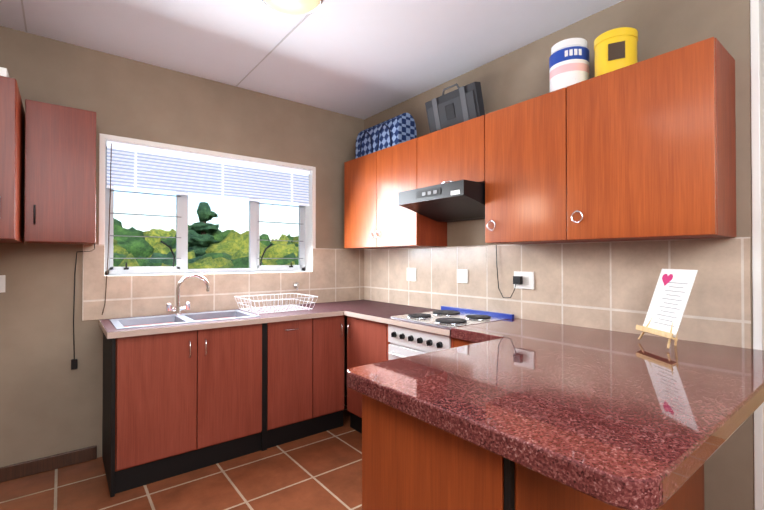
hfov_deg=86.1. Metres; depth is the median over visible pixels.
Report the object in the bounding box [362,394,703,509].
base cabinet
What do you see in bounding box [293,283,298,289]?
tap
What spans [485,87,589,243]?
upper cabinet
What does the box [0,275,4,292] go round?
electrical outlet
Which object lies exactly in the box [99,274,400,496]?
base cabinet
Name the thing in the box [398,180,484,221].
extractor hood
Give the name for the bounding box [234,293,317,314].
wire dish rack
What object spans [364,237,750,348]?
wall tiles
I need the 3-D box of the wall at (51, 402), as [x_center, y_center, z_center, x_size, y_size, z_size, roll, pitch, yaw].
[-1.542,-0.005,3.048,3.720,2.660,0.200,0,-1,-38]
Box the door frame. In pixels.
[750,0,763,509]
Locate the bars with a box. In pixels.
[110,190,302,269]
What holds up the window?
in the wall at (51, 402)
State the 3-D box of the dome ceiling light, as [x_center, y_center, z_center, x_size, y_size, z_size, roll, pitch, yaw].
[-0.464,-1.309,2.075,0.330,0.071,0.330,0,-1,-38]
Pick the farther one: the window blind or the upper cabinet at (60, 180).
the window blind
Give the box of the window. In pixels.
[99,133,315,314]
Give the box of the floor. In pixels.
[0,396,361,509]
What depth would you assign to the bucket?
2.13 m
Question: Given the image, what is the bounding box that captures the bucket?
[549,38,588,91]
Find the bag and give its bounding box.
[355,113,416,158]
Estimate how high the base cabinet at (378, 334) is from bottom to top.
0.935 m
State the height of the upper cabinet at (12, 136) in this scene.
0.825 m
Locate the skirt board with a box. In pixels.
[0,445,96,482]
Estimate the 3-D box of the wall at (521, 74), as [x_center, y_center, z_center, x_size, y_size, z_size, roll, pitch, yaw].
[0.784,-0.006,2.934,0.200,2.660,2.850,0,-1,-38]
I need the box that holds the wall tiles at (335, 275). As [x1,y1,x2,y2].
[82,244,363,320]
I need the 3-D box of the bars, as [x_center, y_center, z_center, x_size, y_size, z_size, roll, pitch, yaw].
[-1.284,-0.245,3.245,1.459,0.704,0.061,0,-1,-38]
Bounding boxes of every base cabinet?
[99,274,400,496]
[344,305,513,433]
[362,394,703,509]
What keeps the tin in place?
on the upper cabinet at (651, 148)
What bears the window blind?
attached to the window
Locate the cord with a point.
(74, 363)
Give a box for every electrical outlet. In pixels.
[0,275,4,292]
[407,268,415,280]
[457,269,467,282]
[496,245,533,297]
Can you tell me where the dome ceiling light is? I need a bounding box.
[262,0,322,14]
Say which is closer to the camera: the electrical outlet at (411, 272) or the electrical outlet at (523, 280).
the electrical outlet at (523, 280)
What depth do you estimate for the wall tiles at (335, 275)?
3.12 m
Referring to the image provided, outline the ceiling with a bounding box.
[0,0,623,119]
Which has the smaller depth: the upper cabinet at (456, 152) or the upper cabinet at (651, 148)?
the upper cabinet at (651, 148)
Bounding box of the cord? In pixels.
[71,243,94,369]
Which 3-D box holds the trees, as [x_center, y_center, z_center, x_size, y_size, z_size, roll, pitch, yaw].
[-18.177,3.184,31.182,130.000,12.803,48.187,0,-1,-38]
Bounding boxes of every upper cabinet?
[0,67,24,242]
[24,99,95,243]
[344,138,446,248]
[417,115,484,188]
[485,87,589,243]
[567,37,735,241]
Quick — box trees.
[113,202,298,268]
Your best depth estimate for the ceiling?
2.51 m
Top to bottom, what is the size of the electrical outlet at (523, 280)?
0.341 m
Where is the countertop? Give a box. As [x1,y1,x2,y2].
[347,318,763,509]
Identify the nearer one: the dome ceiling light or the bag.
the dome ceiling light
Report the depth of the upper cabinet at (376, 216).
3.23 m
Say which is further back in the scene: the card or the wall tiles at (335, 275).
the wall tiles at (335, 275)
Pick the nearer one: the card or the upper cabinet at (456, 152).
the card
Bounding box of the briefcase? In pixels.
[425,82,484,132]
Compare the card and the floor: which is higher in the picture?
the card
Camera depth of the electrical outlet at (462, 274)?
2.99 m
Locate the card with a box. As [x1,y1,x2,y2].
[636,269,697,348]
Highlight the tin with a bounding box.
[594,27,637,76]
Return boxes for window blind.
[106,141,309,205]
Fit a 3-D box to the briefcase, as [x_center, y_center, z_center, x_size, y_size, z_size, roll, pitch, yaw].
[0.512,-1.021,2.914,0.144,0.346,0.470,0,-1,-38]
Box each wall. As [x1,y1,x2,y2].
[0,26,363,466]
[364,0,753,509]
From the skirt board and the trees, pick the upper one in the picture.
the trees
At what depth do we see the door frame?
1.74 m
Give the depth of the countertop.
1.14 m

